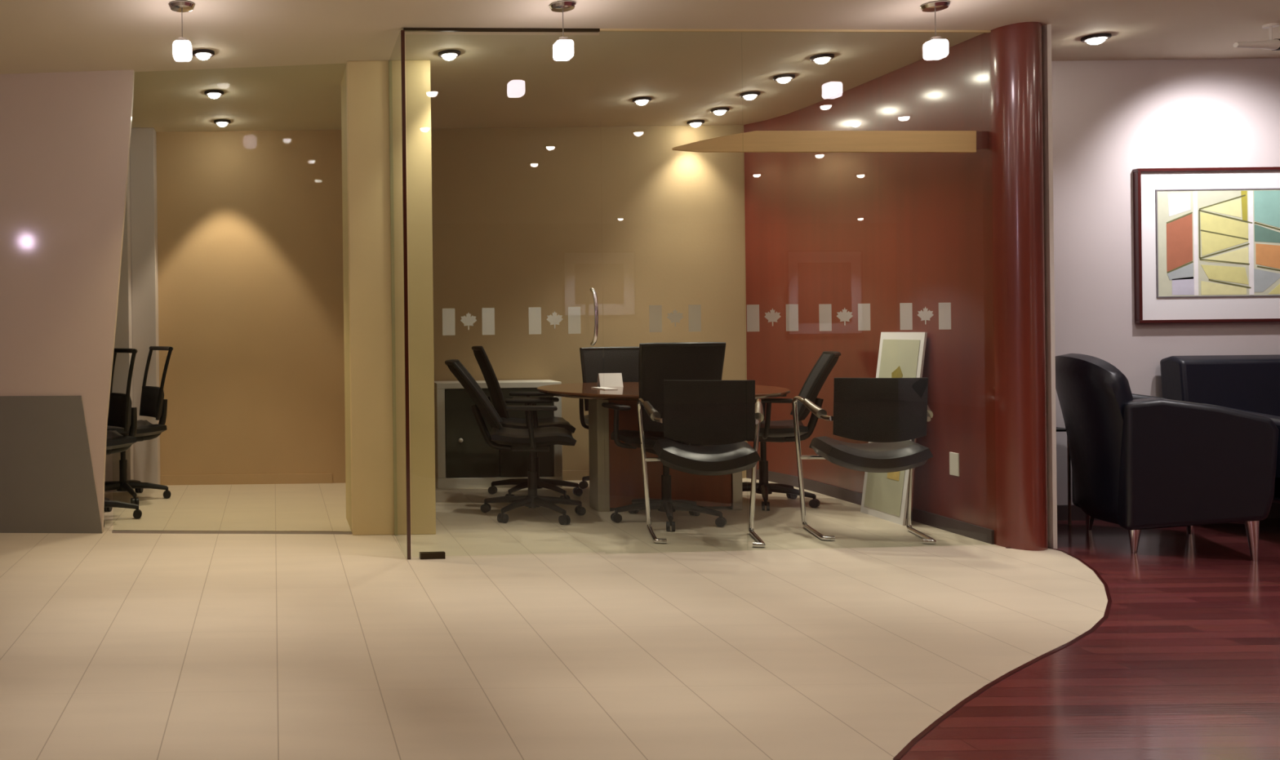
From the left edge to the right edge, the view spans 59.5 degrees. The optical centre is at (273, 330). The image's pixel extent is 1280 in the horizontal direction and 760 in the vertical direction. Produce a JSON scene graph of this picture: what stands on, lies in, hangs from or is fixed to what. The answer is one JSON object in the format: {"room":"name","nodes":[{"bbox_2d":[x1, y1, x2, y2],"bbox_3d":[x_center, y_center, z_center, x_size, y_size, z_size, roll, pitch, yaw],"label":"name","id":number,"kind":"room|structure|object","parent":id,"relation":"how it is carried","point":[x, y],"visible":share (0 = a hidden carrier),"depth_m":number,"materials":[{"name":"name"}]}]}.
{"room":"office lobby","nodes":[
{"label":"office lobby","id":0,"kind":"room"},
{"bbox_2d":[0,69,134,533],"bbox_3d":[-3.626,-0.127,5.850,5.770,2.540,0.043,-1,0,5],"label":"wall","id":1,"kind":"structure","parent":0,"point":[65,136],"depth_m":5.63,"materials":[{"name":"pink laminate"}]},
{"bbox_2d":[341,59,435,535],"bbox_3d":[0.633,-0.178,5.719,0.446,2.540,0.500,-1,0,0],"label":"wall pillar","id":2,"kind":"structure","parent":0,"point":[365,126],"depth_m":5.47,"materials":[{"name":"beige paint"}]},
{"bbox_2d":[388,30,410,559],"bbox_3d":[0.636,-0.172,5.174,0.020,2.528,0.590,-1,0,1],"label":"window","id":3,"kind":"structure","parent":2,"relation":"attached to","point":[394,73],"depth_m":5.06,"materials":[{"name":"clear glass"}]},
{"bbox_2d":[155,124,747,483],"bbox_3d":[-1.370,-0.153,7.410,10.263,2.540,0.120,-1,0,0],"label":"wall","id":4,"kind":"structure","parent":0,"point":[526,221],"depth_m":7.35,"materials":[{"name":"beige paint"}]},
{"bbox_2d":[104,127,159,492],"bbox_3d":[-1.096,-0.157,7.200,0.540,2.540,0.300,-1,0,0],"label":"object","id":5,"kind":"structure","parent":4,"relation":"attached to","point":[137,315],"depth_m":7.19,"materials":[{"name":"grey paint"}]},
{"bbox_2d":[160,473,332,485],"bbox_3d":[-3.031,1.101,7.344,6.912,0.070,0.012,-1,0,0],"label":"baseboard","id":6,"kind":"structure","parent":4,"relation":"attached to","point":[288,478],"depth_m":7.34,"materials":[{"name":"beige paint"}]},
{"bbox_2d":[562,470,742,480],"bbox_3d":[2.131,1.040,7.344,2.482,0.070,0.012,-1,0,0],"label":"baseboard","id":7,"kind":"structure","parent":4,"relation":"attached to","point":[567,475],"depth_m":7.34,"materials":[{"name":"beige paint"}]},
{"bbox_2d":[0,478,1279,759],"bbox_3d":[1.763,1.104,1.675,16.500,0.050,11.350,-1,0,0],"label":"floor","id":8,"kind":"structure","parent":0,"point":[535,637],"depth_m":3.61,"materials":[{"name":"tile"}]},
{"bbox_2d":[103,348,142,527],"bbox_3d":[-1.085,0.611,5.999,0.604,1.003,0.578,-1,0,-23],"label":"swivel chair","id":9,"kind":"object","parent":8,"relation":"on","point":[121,412],"visible":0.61,"depth_m":6.05,"materials":[{"name":"black plastic"}]},
{"bbox_2d":[104,346,173,505],"bbox_3d":[-0.972,0.609,6.724,0.632,1.003,0.578,-1,0,-23],"label":"swivel chair","id":10,"kind":"object","parent":8,"relation":"on","point":[153,402],"visible":0.75,"depth_m":6.73,"materials":[{"name":"black plastic"}]},
{"bbox_2d":[111,530,351,533],"bbox_3d":[-0.231,1.097,5.565,1.311,0.012,0.020,-1,0,5],"label":"sill","id":11,"kind":"structure","parent":8,"relation":"on","point":[113,531],"depth_m":5.56,"materials":[{"name":"metal"}]},
{"bbox_2d":[346,101,351,515],"bbox_3d":[-0.246,-0.167,5.584,1.315,2.532,0.010,-1,0,6],"label":"window","id":12,"kind":"structure","parent":11,"relation":"on","point":[346,101],"depth_m":5.51,"materials":[{"name":"clear glass"}]},
{"bbox_2d":[434,379,562,488],"bbox_3d":[1.559,0.719,7.177,0.859,0.725,0.316,-1,0,0],"label":"base cabinet","id":13,"kind":"object","parent":8,"relation":"on","point":[464,459],"visible":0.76,"depth_m":7.04,"materials":[{"name":"white paint"}]},
{"bbox_2d":[419,287,598,559],"bbox_3d":[1.118,-0.167,4.902,0.939,2.508,0.084,-1,0,0],"label":"door","id":14,"kind":"structure","parent":8,"relation":"on","point":[423,555],"depth_m":4.88,"materials":[{"name":"clear glass"}]},
{"bbox_2d":[444,359,586,524],"bbox_3d":[1.413,0.626,5.981,0.801,0.912,0.640,-1,0,13],"label":"swivel chair","id":15,"kind":"object","parent":8,"relation":"on","point":[531,440],"visible":1,"depth_m":5.89,"materials":[{"name":"black fabric"}]},
{"bbox_2d":[471,346,582,499],"bbox_3d":[1.651,0.589,6.649,0.700,0.982,0.640,-1,0,11],"label":"swivel chair","id":16,"kind":"object","parent":8,"relation":"on","point":[493,385],"visible":0.53,"depth_m":6.55,"materials":[{"name":"black plastic"}]},
{"bbox_2d":[578,346,639,488],"bbox_3d":[2.337,0.591,6.789,0.640,0.962,0.604,-1,0,-1],"label":"swivel chair","id":17,"kind":"object","parent":8,"relation":"on","point":[594,361],"visible":0.23,"depth_m":6.99,"materials":[{"name":"black plastic"}]},
{"bbox_2d":[537,382,790,511],"bbox_3d":[2.359,0.711,6.250,1.440,0.722,1.440,-1,0,0],"label":"meeting table","id":18,"kind":"object","parent":8,"relation":"on","point":[615,472],"visible":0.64,"depth_m":6.09,"materials":[{"name":"brown wood"}]},
{"bbox_2d":[591,386,617,390],"bbox_3d":[2.014,0.351,6.219,0.080,0.006,0.200,-1,0,-6],"label":"paper stack","id":19,"kind":"object","parent":18,"relation":"on","point":[597,388],"visible":1,"depth_m":6.19,"materials":[{"name":"white paper"}]},
{"bbox_2d":[596,373,623,386],"bbox_3d":[2.126,0.310,6.454,0.144,0.085,0.068,-1,0,0],"label":"folded card","id":20,"kind":"object","parent":18,"relation":"on","point":[604,380],"visible":0.93,"depth_m":6.44,"materials":[{"name":"white paper"}]},
{"bbox_2d":[601,342,726,531],"bbox_3d":[2.207,0.567,5.751,0.640,1.011,0.604,-1,0,-2],"label":"swivel chair","id":21,"kind":"object","parent":8,"relation":"on","point":[658,362],"visible":0.66,"depth_m":5.52,"materials":[{"name":"black fabric"}]},
{"bbox_2d":[636,379,765,547],"bbox_3d":[2.208,0.658,5.239,0.616,0.830,0.463,-1,0,15],"label":"armchair","id":22,"kind":"object","parent":8,"relation":"on","point":[723,415],"visible":1,"depth_m":5.06,"materials":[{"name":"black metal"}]},
{"bbox_2d":[742,351,840,511],"bbox_3d":[3.084,0.596,6.296,0.731,0.932,0.640,-1,0,23],"label":"swivel chair","id":23,"kind":"object","parent":8,"relation":"on","point":[771,431],"visible":0.7,"depth_m":6.19,"materials":[{"name":"black plastic"}]},
{"bbox_2d":[791,377,936,544],"bbox_3d":[3.064,0.648,5.263,0.616,0.830,0.463,-1,0,14],"label":"armchair","id":24,"kind":"object","parent":8,"relation":"on","point":[888,413],"visible":1,"depth_m":5.08,"materials":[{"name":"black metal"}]},
{"bbox_2d":[860,332,927,525],"bbox_3d":[3.486,0.534,5.755,0.139,1.051,0.430,-1,0,0],"label":"framed picture","id":25,"kind":"object","parent":8,"relation":"on","point":[900,354],"visible":0.63,"depth_m":5.73},
{"bbox_2d":[893,547,1111,759],"bbox_3d":[2.154,1.073,0.616,2.120,0.002,9.047,-1,0,7],"label":"trim","id":26,"kind":"structure","parent":8,"relation":"attached to","point":[928,729],"depth_m":3.21,"materials":[{"name":"brown wood"}]},
{"bbox_2d":[1056,426,1071,525],"bbox_3d":[4.190,0.790,5.560,0.240,0.519,0.140,-1,0,0],"label":"side table","id":27,"kind":"object","parent":8,"relation":"on","point":[1058,429],"visible":0.08,"depth_m":5.50,"materials":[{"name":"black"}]},
{"bbox_2d":[1055,353,1279,560],"bbox_3d":[4.317,0.580,5.055,0.724,0.938,0.740,-1,0,22],"label":"lounge armchair","id":28,"kind":"object","parent":8,"relation":"on","point":[1140,462],"visible":0.98,"depth_m":4.74,"materials":[{"name":"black leather"}]},
{"bbox_2d":[1160,354,1279,503],"bbox_3d":[5.742,0.579,5.219,1.750,0.905,0.799,-1,0,0],"label":"sofa","id":29,"kind":"object","parent":8,"relation":"on","point":[1251,384],"visible":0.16,"depth_m":5.46,"materials":[{"name":"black leather"}]},
{"bbox_2d":[0,0,1279,132],"bbox_3d":[1.732,-1.511,1.675,16.500,0.100,11.350,-1,0,0],"label":"ceiling","id":30,"kind":"structure","parent":0,"point":[277,64],"depth_m":5.25,"materials":[{"name":"paint"}]},
{"bbox_2d":[168,0,195,61],"bbox_3d":[-0.401,-1.312,4.493,0.116,0.246,0.116,-1,0,0],"label":"pendant lamp","id":31,"kind":"object","parent":30,"relation":"hanging from","point":[182,47],"visible":1,"depth_m":4.46,"materials":[{"name":"white glass"}]},
{"bbox_2d":[177,36,187,39],"bbox_3d":[-0.400,-1.277,4.493,0.048,0.016,0.048,-1,0,0],"label":"socket","id":32,"kind":"object","parent":31,"relation":"attached to","point":[181,37],"depth_m":4.47,"materials":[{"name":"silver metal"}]},
{"bbox_2d":[191,48,214,60],"bbox_3d":[-0.360,-1.416,5.266,0.116,0.040,0.116,-1,0,0],"label":"recessed light","id":33,"kind":"object","parent":30,"relation":"in","point":[202,54],"visible":1,"depth_m":5.24,"materials":[{"name":"white glass"}]},
{"bbox_2d":[204,89,223,98],"bbox_3d":[-0.355,-1.416,6.144,0.116,0.040,0.116,-1,0,0],"label":"recessed light","id":34,"kind":"object","parent":30,"relation":"in","point":[214,94],"visible":1,"depth_m":6.12,"materials":[{"name":"white glass"}]},
{"bbox_2d":[213,119,231,126],"bbox_3d":[-0.349,-1.416,6.995,0.116,0.040,0.116,-1,0,0],"label":"recessed light","id":35,"kind":"object","parent":30,"relation":"in","point":[221,122],"visible":1,"depth_m":6.96,"materials":[{"name":"white glass"}]},
{"bbox_2d":[438,49,460,60],"bbox_3d":[0.918,-1.431,5.333,0.116,0.040,0.116,-1,0,0],"label":"recessed light","id":36,"kind":"object","parent":30,"relation":"in","point":[447,55],"visible":1,"depth_m":5.30,"materials":[{"name":"white glass"}]},
{"bbox_2d":[403,27,599,31],"bbox_3d":[1.098,-1.446,4.914,0.953,0.014,0.018,-1,0,-3],"label":"door frame","id":37,"kind":"structure","parent":30,"relation":"attached to","point":[406,29],"depth_m":4.91,"materials":[{"name":"brown metal"}]},
{"bbox_2d":[549,0,576,60],"bbox_3d":[1.292,-1.333,4.556,0.116,0.246,0.116,-1,0,0],"label":"pendant lamp","id":38,"kind":"object","parent":30,"relation":"hanging from","point":[563,48],"visible":1,"depth_m":4.52,"materials":[{"name":"white glass"}]},
{"bbox_2d":[558,36,568,39],"bbox_3d":[1.292,-1.298,4.556,0.048,0.016,0.048,-1,0,0],"label":"socket","id":39,"kind":"object","parent":38,"relation":"attached to","point":[561,37],"depth_m":4.54,"materials":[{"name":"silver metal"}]},
{"bbox_2d":[631,97,651,105],"bbox_3d":[2.333,-1.448,6.472,0.116,0.040,0.116,-1,0,0],"label":"recessed light","id":40,"kind":"object","parent":30,"relation":"in","point":[639,100],"visible":1,"depth_m":6.44,"materials":[{"name":"white glass"}]},
{"bbox_2d":[686,120,704,127],"bbox_3d":[2.978,-1.456,7.208,0.116,0.040,0.116,-1,0,0],"label":"recessed light","id":41,"kind":"object","parent":30,"relation":"in","point":[695,123],"visible":1,"depth_m":7.18,"materials":[{"name":"white glass"}]},
{"bbox_2d":[710,106,729,115],"bbox_3d":[2.973,-1.456,6.806,0.116,0.040,0.116,-1,0,0],"label":"recessed light","id":42,"kind":"object","parent":30,"relation":"in","point":[718,111],"visible":1,"depth_m":6.78,"materials":[{"name":"white glass"}]},
{"bbox_2d":[739,91,759,100],"bbox_3d":[2.965,-1.456,6.358,0.116,0.040,0.116,-1,0,0],"label":"recessed light","id":43,"kind":"object","parent":30,"relation":"in","point":[748,95],"visible":1,"depth_m":6.33,"materials":[{"name":"white glass"}]},
{"bbox_2d":[773,73,795,83],"bbox_3d":[2.961,-1.456,5.928,0.116,0.040,0.116,-1,0,0],"label":"recessed light","id":44,"kind":"object","parent":30,"relation":"in","point":[781,78],"visible":1,"depth_m":5.90,"materials":[{"name":"white glass"}]},
{"bbox_2d":[809,53,834,63],"bbox_3d":[2.951,-1.456,5.497,0.116,0.040,0.116,-1,0,0],"label":"recessed light","id":45,"kind":"object","parent":30,"relation":"in","point":[821,58],"visible":1,"depth_m":5.47,"materials":[{"name":"white"}]},
{"bbox_2d":[920,0,950,59],"bbox_3d":[2.992,-1.353,4.620,0.116,0.246,0.116,-1,0,0],"label":"pendant lamp","id":46,"kind":"object","parent":30,"relation":"hanging from","point":[936,48],"visible":1,"depth_m":4.59,"materials":[{"name":"white glass"}]},
{"bbox_2d":[928,35,942,40],"bbox_3d":[2.993,-1.318,4.620,0.048,0.016,0.048,-1,0,0],"label":"socket","id":47,"kind":"object","parent":46,"relation":"attached to","point":[936,37],"depth_m":4.60,"materials":[{"name":"silver metal"}]},
{"bbox_2d":[1080,32,1111,44],"bbox_3d":[4.165,-1.470,5.176,0.122,0.040,0.122,-1,0,0],"label":"recessed light","id":48,"kind":"object","parent":30,"relation":"in","point":[1097,38],"visible":1,"depth_m":5.15,"materials":[{"name":"white glass"}]},
{"bbox_2d":[1233,22,1279,50],"bbox_3d":[4.801,-1.434,4.993,0.250,0.127,0.060,-1,0,-5],"label":"spotlight","id":49,"kind":"object","parent":30,"relation":"attached to","point":[1272,44],"visible":1,"depth_m":4.97,"materials":[{"name":"white paint"}]},
{"bbox_2d":[743,21,1048,551],"bbox_3d":[3.579,-0.213,6.128,0.363,2.540,2.445,-1,0,0],"label":"wall","id":50,"kind":"structure","parent":0,"point":[949,247],"depth_m":5.49,"materials":[{"name":"red paint"}]},
{"bbox_2d":[600,28,991,32],"bbox_3d":[2.555,-1.466,4.992,1.964,0.010,0.014,-1,0,-3],"label":"trim","id":51,"kind":"structure","parent":50,"relation":"attached to","point":[601,29],"depth_m":4.99,"materials":[{"name":"beige paint"}]},
{"bbox_2d":[671,130,988,152],"bbox_3d":[2.762,-0.935,5.070,1.562,0.120,0.020,-1,0,0],"label":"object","id":52,"kind":"object","parent":50,"relation":"attached to","point":[755,141],"visible":1,"depth_m":5.06,"materials":[{"name":"brown wood"}]},
{"bbox_2d":[746,468,994,544],"bbox_3d":[3.538,1.023,6.209,0.120,0.070,2.296,-1,0,-4],"label":"baseboard","id":53,"kind":"structure","parent":50,"relation":"attached to","point":[959,527],"depth_m":5.66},
{"bbox_2d":[949,452,959,476],"bbox_3d":[3.561,0.697,5.345,0.007,0.120,0.070,-1,0,0],"label":"wall outlet","id":54,"kind":"object","parent":50,"relation":"attached to","point":[953,457],"visible":1,"depth_m":5.34,"materials":[{"name":"white plastic"}]},
{"bbox_2d":[1041,23,1057,548],"bbox_3d":[3.772,-0.215,4.990,0.020,2.540,0.080,-1,0,0],"label":"strip","id":55,"kind":"object","parent":50,"relation":"attached to","point":[1046,28],"visible":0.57,"depth_m":4.95,"materials":[{"name":"white paint"}]},
{"bbox_2d":[1051,57,1279,505],"bbox_3d":[6.872,-0.253,5.710,6.250,2.540,0.120,-1,0,0],"label":"wall","id":56,"kind":"structure","parent":0,"point":[1111,119],"depth_m":5.65,"materials":[{"name":"grey paint"}]},
{"bbox_2d":[1057,502,1279,520],"bbox_3d":[6.907,0.975,5.643,6.210,0.085,0.014,-1,0,0],"label":"baseboard","id":57,"kind":"structure","parent":56,"relation":"attached to","point":[1077,513],"depth_m":5.64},
{"bbox_2d":[1133,166,1279,323],"bbox_3d":[5.334,-0.474,5.633,1.160,0.851,0.035,-1,0,0],"label":"framed picture","id":58,"kind":"object","parent":56,"relation":"attached to","point":[1206,240],"visible":1,"depth_m":5.63,"materials":[{"name":"multicoloured paper"}]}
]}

